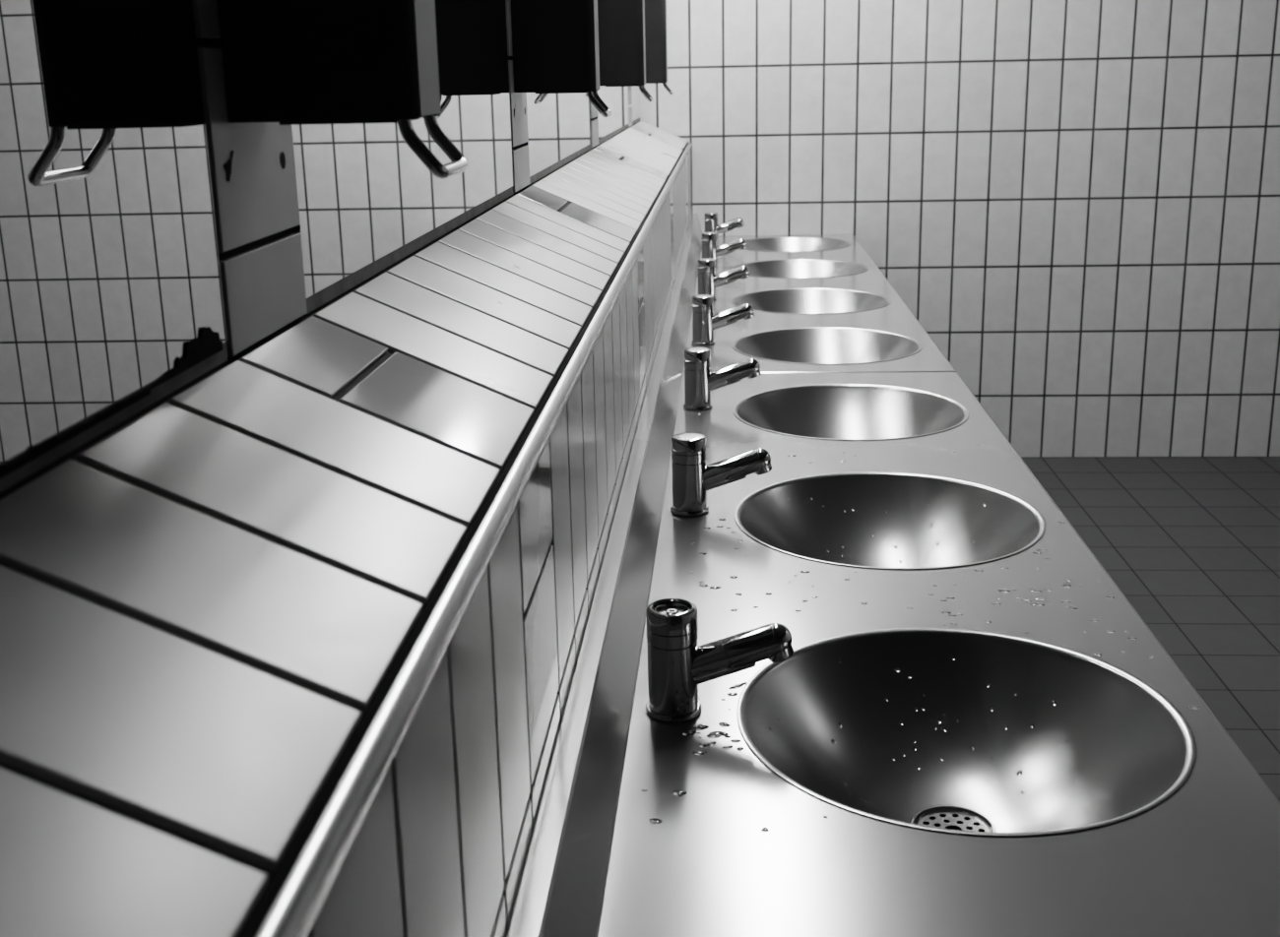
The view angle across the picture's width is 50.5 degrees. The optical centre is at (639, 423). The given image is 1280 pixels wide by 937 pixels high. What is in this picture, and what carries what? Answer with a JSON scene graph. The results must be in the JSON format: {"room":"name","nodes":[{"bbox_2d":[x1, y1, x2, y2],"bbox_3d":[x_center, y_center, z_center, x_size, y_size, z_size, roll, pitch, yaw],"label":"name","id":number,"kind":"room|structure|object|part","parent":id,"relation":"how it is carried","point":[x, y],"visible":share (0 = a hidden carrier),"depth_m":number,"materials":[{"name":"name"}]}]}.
{"room":"public restroom","nodes":[
{"label":"public restroom","id":0,"kind":"room"},
{"bbox_2d":[0,0,691,936],"bbox_3d":[-0.227,-0.265,1.430,0.360,2.720,7.266,0,15,4],"label":"wall","id":1,"kind":"structure","parent":0,"point":[210,603],"depth_m":0.70,"materials":[{"name":"tile"}]},
{"bbox_2d":[0,326,222,478],"bbox_3d":[-0.348,-0.166,-0.317,0.008,0.846,2.230,0,15,4],"label":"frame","id":2,"kind":"object","parent":1,"relation":"attached to","point":[209,345],"visible":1,"depth_m":0.74,"materials":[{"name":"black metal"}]},
{"bbox_2d":[0,0,228,493],"bbox_3d":[-0.310,-0.321,0.270,0.006,0.848,1.036,0,15,4],"label":"mirror panel","id":3,"kind":"object","parent":1,"relation":"attached to","point":[109,267],"visible":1,"depth_m":0.69,"materials":[{"name":"silver metal"}]},
{"bbox_2d":[217,0,467,179],"bbox_3d":[-0.195,-0.317,0.882,0.139,0.309,0.089,0,15,4],"label":"soap dispenser","id":4,"kind":"object","parent":1,"relation":"attached to","point":[287,62],"visible":1,"depth_m":0.86,"materials":[{"name":"black plastic"}]},
{"bbox_3d":[-0.193,-0.204,0.908,0.078,0.003,0.064,0,15,4],"label":"plate","id":5,"kind":"part","parent":4,"relation":"part of","materials":[{"name":"black"}]},
{"bbox_3d":[-0.138,-0.190,0.913,0.032,0.045,0.086,0,15,4],"label":"lever handle","id":6,"kind":"part","parent":4,"relation":"part of","materials":[{"name":"silver metal"}]},
{"bbox_2d":[291,0,513,315],"bbox_3d":[-0.233,-0.625,1.433,0.005,0.848,1.036,0,15,4],"label":"mirror panel","id":7,"kind":"object","parent":1,"relation":"attached to","point":[366,201],"visible":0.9,"depth_m":1.38,"materials":[{"name":"silver metal"}]},
{"bbox_2d":[255,141,691,936],"bbox_3d":[-0.047,-0.105,1.460,0.012,0.018,7.266,0,15,4],"label":"trim","id":8,"kind":"structure","parent":1,"relation":"attached to","point":[297,903],"depth_m":0.60,"materials":[{"name":"metal"}]},
{"bbox_2d":[525,92,591,184],"bbox_3d":[-0.157,-0.929,2.597,0.005,0.848,1.036,0,15,4],"label":"mirror panel","id":9,"kind":"object","parent":1,"relation":"attached to","point":[559,125],"visible":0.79,"depth_m":2.54,"materials":[{"name":"silver metal"}]},
{"bbox_2d":[511,0,611,117],"bbox_3d":[-0.118,-0.620,2.046,0.139,0.309,0.089,0,15,4],"label":"soap dispenser","id":10,"kind":"object","parent":1,"relation":"attached to","point":[555,42],"visible":1,"depth_m":2.02,"materials":[{"name":"black plastic"}]},
{"bbox_3d":[-0.117,-0.507,2.073,0.078,0.003,0.064,0,15,4],"label":"plate","id":11,"kind":"part","parent":10,"relation":"part of","materials":[{"name":"black"}]},
{"bbox_3d":[-0.062,-0.493,2.077,0.032,0.045,0.086,0,15,4],"label":"lever handle","id":12,"kind":"part","parent":10,"relation":"part of","materials":[{"name":"silver metal"}]},
{"bbox_2d":[595,85,639,144],"bbox_3d":[-0.062,-1.310,4.053,0.005,0.848,1.644,0,15,4],"label":"mirror panel","id":13,"kind":"object","parent":1,"relation":"attached to","point":[615,98],"visible":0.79,"depth_m":3.92,"materials":[{"name":"silver metal"}]},
{"bbox_2d":[597,0,653,102],"bbox_3d":[-0.042,-0.921,3.216,0.139,0.309,0.089,0,15,4],"label":"soap dispenser","id":14,"kind":"object","parent":1,"relation":"attached to","point":[621,23],"visible":0.94,"depth_m":3.18,"materials":[{"name":"black"}]},
{"bbox_3d":[-0.041,-0.808,3.242,0.078,0.003,0.064,0,15,4],"label":"plate","id":15,"kind":"part","parent":14,"relation":"part of","materials":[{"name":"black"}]},
{"bbox_3d":[0.015,-0.794,3.247,0.032,0.045,0.086,0,15,4],"label":"lever handle","id":16,"kind":"part","parent":14,"relation":"part of","materials":[{"name":"silver metal"}]},
{"bbox_2d":[644,0,673,94],"bbox_3d":[0.035,-1.221,4.385,0.139,0.309,0.089,0,15,4],"label":"soap dispenser","id":17,"kind":"object","parent":1,"relation":"attached to","point":[656,32],"visible":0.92,"depth_m":4.34,"materials":[{"name":"black plastic"}]},
{"bbox_3d":[0.091,-1.094,4.416,0.032,0.045,0.086,0,15,4],"label":"lever handle","id":18,"kind":"part","parent":17,"relation":"part of","materials":[{"name":"silver metal"}]},
{"bbox_2d":[660,213,956,373],"bbox_3d":[0.419,-0.297,3.920,0.598,0.384,2.356,0,15,4],"label":"countertop","id":19,"kind":"structure","parent":1,"relation":"attached to","point":[895,317],"depth_m":3.36,"materials":[{"name":"white metal"}]},
{"bbox_2d":[691,294,754,345],"bbox_3d":[0.186,-0.235,3.054,0.142,0.109,0.054,0,15,4],"label":"faucet","id":20,"kind":"object","parent":19,"relation":"on","point":[704,320],"visible":1,"depth_m":3.04,"materials":[{"name":"silver metal"}]},
{"bbox_3d":[0.141,-0.287,3.043,0.044,0.001,0.044,0,15,4],"label":"cap plate","id":21,"kind":"part","parent":20,"relation":"part of","materials":[{"name":"silver metal"}]},
{"bbox_3d":[0.201,-0.239,3.052,0.109,0.063,0.031,0,15,4],"label":"spout","id":22,"kind":"part","parent":20,"relation":"part of","materials":[{"name":"silver metal"}]},
{"bbox_2d":[743,313,754,319],"bbox_3d":[0.243,-0.245,3.048,0.028,0.022,0.026,0,15,4],"label":"outlet","id":23,"kind":"object","parent":20,"relation":"attached to","point":[746,316],"depth_m":3.04,"materials":[{"name":"silver metal"}]},
{"bbox_2d":[697,257,749,300],"bbox_3d":[0.223,-0.388,3.639,0.142,0.109,0.054,0,15,4],"label":"faucet","id":24,"kind":"object","parent":19,"relation":"on","point":[708,281],"visible":0.91,"depth_m":3.62,"materials":[{"name":"silver metal"}]},
{"bbox_3d":[0.178,-0.440,3.628,0.044,0.001,0.044,0,15,4],"label":"cap plate","id":25,"kind":"part","parent":24,"relation":"part of","materials":[{"name":"silver metal"}]},
{"bbox_3d":[0.238,-0.392,3.636,0.109,0.063,0.031,0,15,4],"label":"spout","id":26,"kind":"part","parent":24,"relation":"part of","materials":[{"name":"silver metal"}]},
{"bbox_2d":[741,272,749,279],"bbox_3d":[0.279,-0.398,3.632,0.028,0.022,0.026,0,15,4],"label":"outlet","id":27,"kind":"object","parent":24,"relation":"attached to","point":[743,275],"depth_m":3.62,"materials":[{"name":"silver metal"}]},
{"bbox_2d":[701,232,746,267],"bbox_3d":[0.260,-0.542,4.228,0.142,0.109,0.054,0,15,4],"label":"faucet","id":28,"kind":"object","parent":19,"relation":"on","point":[710,249],"visible":0.84,"depth_m":4.21,"materials":[{"name":"silver metal"}]},
{"bbox_3d":[0.275,-0.546,4.225,0.109,0.063,0.031,0,15,4],"label":"spout","id":29,"kind":"part","parent":28,"relation":"part of","materials":[{"name":"silver metal"}]},
{"bbox_2d":[704,212,744,244],"bbox_3d":[0.297,-0.693,4.807,0.142,0.109,0.054,0,15,4],"label":"faucet","id":30,"kind":"object","parent":19,"relation":"on","point":[711,219],"visible":0.88,"depth_m":4.79,"materials":[{"name":"silver metal"}]},
{"bbox_3d":[0.312,-0.698,4.805,0.109,0.063,0.031,0,15,4],"label":"spout","id":31,"kind":"part","parent":30,"relation":"part of","materials":[{"name":"silver metal"}]},
{"bbox_2d":[744,236,851,252],"bbox_3d":[0.532,-0.525,4.793,0.420,0.220,0.420,0,15,4],"label":"basin","id":32,"kind":"object","parent":19,"relation":"in","point":[789,243],"visible":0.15,"depth_m":4.93,"materials":[{"name":"grey metal"}]},
{"bbox_2d":[731,258,868,278],"bbox_3d":[0.494,-0.374,4.214,0.420,0.220,0.420,0,15,4],"label":"basin","id":33,"kind":"object","parent":19,"relation":"in","point":[781,268],"visible":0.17,"depth_m":4.35,"materials":[{"name":"grey metal"}]},
{"bbox_2d":[731,287,891,314],"bbox_3d":[0.456,-0.223,3.635,0.420,0.220,0.420,0,15,4],"label":"basin","id":34,"kind":"object","parent":19,"relation":"in","point":[799,300],"visible":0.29,"depth_m":3.76,"materials":[{"name":"grey metal"}]},
{"bbox_2d":[732,326,922,364],"bbox_3d":[0.418,-0.071,3.055,0.420,0.220,0.420,0,15,4],"label":"basin","id":35,"kind":"object","parent":19,"relation":"in","point":[808,345],"visible":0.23,"depth_m":3.18,"materials":[{"name":"grey metal"}]},
{"bbox_2d":[506,333,1279,936],"bbox_3d":[0.275,0.277,1.726,0.598,0.384,2.188,0,15,4],"label":"countertop","id":36,"kind":"structure","parent":1,"relation":"attached to","point":[1203,862],"depth_m":1.15,"materials":[{"name":"silver metal"}]},
{"bbox_2d":[645,598,793,722],"bbox_3d":[0.075,0.225,1.297,0.142,0.108,0.054,0,15,4],"label":"faucet","id":37,"kind":"object","parent":36,"relation":"on","point":[676,667],"visible":1,"depth_m":1.28,"materials":[{"name":"silver metal"}]},
{"bbox_3d":[0.090,0.220,1.295,0.109,0.063,0.031,0,15,4],"label":"spout","id":38,"kind":"part","parent":37,"relation":"part of","materials":[{"name":"silver metal"}]},
{"bbox_2d":[768,644,793,662],"bbox_3d":[0.132,0.215,1.290,0.028,0.022,0.026,0,15,4],"label":"outlet","id":39,"kind":"object","parent":37,"relation":"attached to","point":[776,653],"depth_m":1.28,"materials":[{"name":"silver metal"}]},
{"bbox_2d":[670,432,771,516],"bbox_3d":[0.113,0.069,1.891,0.142,0.109,0.054,0,15,4],"label":"faucet","id":40,"kind":"object","parent":36,"relation":"on","point":[692,479],"visible":1,"depth_m":1.88,"materials":[{"name":"silver metal"}]},
{"bbox_3d":[0.068,0.017,1.880,0.044,0.001,0.044,0,15,4],"label":"cap plate","id":41,"kind":"part","parent":40,"relation":"part of","materials":[{"name":"silver metal"}]},
{"bbox_3d":[0.128,0.065,1.889,0.109,0.063,0.031,0,15,4],"label":"spout","id":42,"kind":"part","parent":40,"relation":"part of","materials":[{"name":"silver metal"}]},
{"bbox_2d":[755,462,771,474],"bbox_3d":[0.169,0.059,1.884,0.028,0.022,0.026,0,15,4],"label":"outlet","id":43,"kind":"object","parent":40,"relation":"attached to","point":[760,468],"depth_m":1.87,"materials":[{"name":"silver metal"}]},
{"bbox_2d":[683,346,761,410],"bbox_3d":[0.149,-0.083,2.475,0.142,0.109,0.054,0,15,4],"label":"faucet","id":44,"kind":"object","parent":36,"relation":"on","point":[699,381],"visible":1,"depth_m":2.46,"materials":[{"name":"silver metal"}]},
{"bbox_3d":[0.104,-0.136,2.464,0.044,0.001,0.044,0,15,4],"label":"cap plate","id":45,"kind":"part","parent":44,"relation":"part of","materials":[{"name":"silver metal"}]},
{"bbox_3d":[0.164,-0.088,2.473,0.109,0.063,0.031,0,15,4],"label":"spout","id":46,"kind":"part","parent":44,"relation":"part of","materials":[{"name":"silver metal"}]},
{"bbox_2d":[747,369,761,379],"bbox_3d":[0.206,-0.093,2.469,0.028,0.022,0.026,0,15,4],"label":"outlet","id":47,"kind":"object","parent":44,"relation":"attached to","point":[751,373],"depth_m":2.46,"materials":[{"name":"silver metal"}]},
{"bbox_2d":[732,383,968,441],"bbox_3d":[0.380,0.081,2.476,0.433,0.220,0.433,0,15,4],"label":"basin","id":48,"kind":"object","parent":36,"relation":"in","point":[846,412],"visible":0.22,"depth_m":2.59,"materials":[{"name":"grey metal"}]},
{"bbox_2d":[734,471,1045,570],"bbox_3d":[0.343,0.232,1.897,0.420,0.220,0.420,0,15,4],"label":"basin","id":49,"kind":"object","parent":36,"relation":"in","point":[810,529],"visible":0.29,"depth_m":2.00,"materials":[{"name":"grey metal"}]},
{"bbox_2d":[768,498,1012,568],"bbox_3d":[0.355,0.165,1.969,0.340,0.090,0.152,0,15,4],"label":"water droplets","id":50,"kind":"object","parent":49,"relation":"on","point":[985,504],"visible":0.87,"depth_m":1.99,"materials":[{"name":"white"}]},
{"bbox_2d":[641,451,1199,831],"bbox_3d":[0.294,0.188,1.636,0.530,0.001,1.130,0,15,4],"label":"water droplets","id":51,"kind":"object","parent":36,"relation":"on","point":[715,735],"visible":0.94,"depth_m":1.47,"materials":[{"name":"white"}]},
{"bbox_2d":[736,627,1196,836],"bbox_3d":[0.305,0.383,1.317,0.420,0.220,0.420,0,15,4],"label":"basin","id":52,"kind":"object","parent":36,"relation":"in","point":[1131,747],"visible":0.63,"depth_m":1.39,"materials":[{"name":"grey metal"}]},
{"bbox_2d":[768,656,1081,803],"bbox_3d":[0.284,0.313,1.404,0.307,0.089,0.168,0,15,4],"label":"water droplets","id":53,"kind":"object","parent":52,"relation":"on","point":[1054,703],"visible":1,"depth_m":1.41,"materials":[{"name":"white"}]},
{"bbox_2d":[923,815,983,831],"bbox_3d":[0.306,0.442,1.333,0.080,0.100,0.080,0,15,4],"label":"outlet","id":54,"kind":"object","parent":52,"relation":"attached to","point":[971,823],"depth_m":1.34,"materials":[{"name":"silver metal"}]},
{"bbox_2d":[640,0,1279,456],"bbox_3d":[1.922,-1.203,4.859,4.200,2.720,0.100,0,15,4],"label":"wall","id":55,"kind":"structure","parent":0,"point":[1076,203],"depth_m":4.93,"materials":[{"name":"white tile"}]},
{"bbox_2d":[1021,456,1279,802],"bbox_3d":[1.718,1.082,1.655,4.200,0.080,7.466,0,15,4],"label":"floor","id":56,"kind":"structure","parent":0,"point":[1191,544],"depth_m":4.11,"materials":[{"name":"tile"}]}
]}

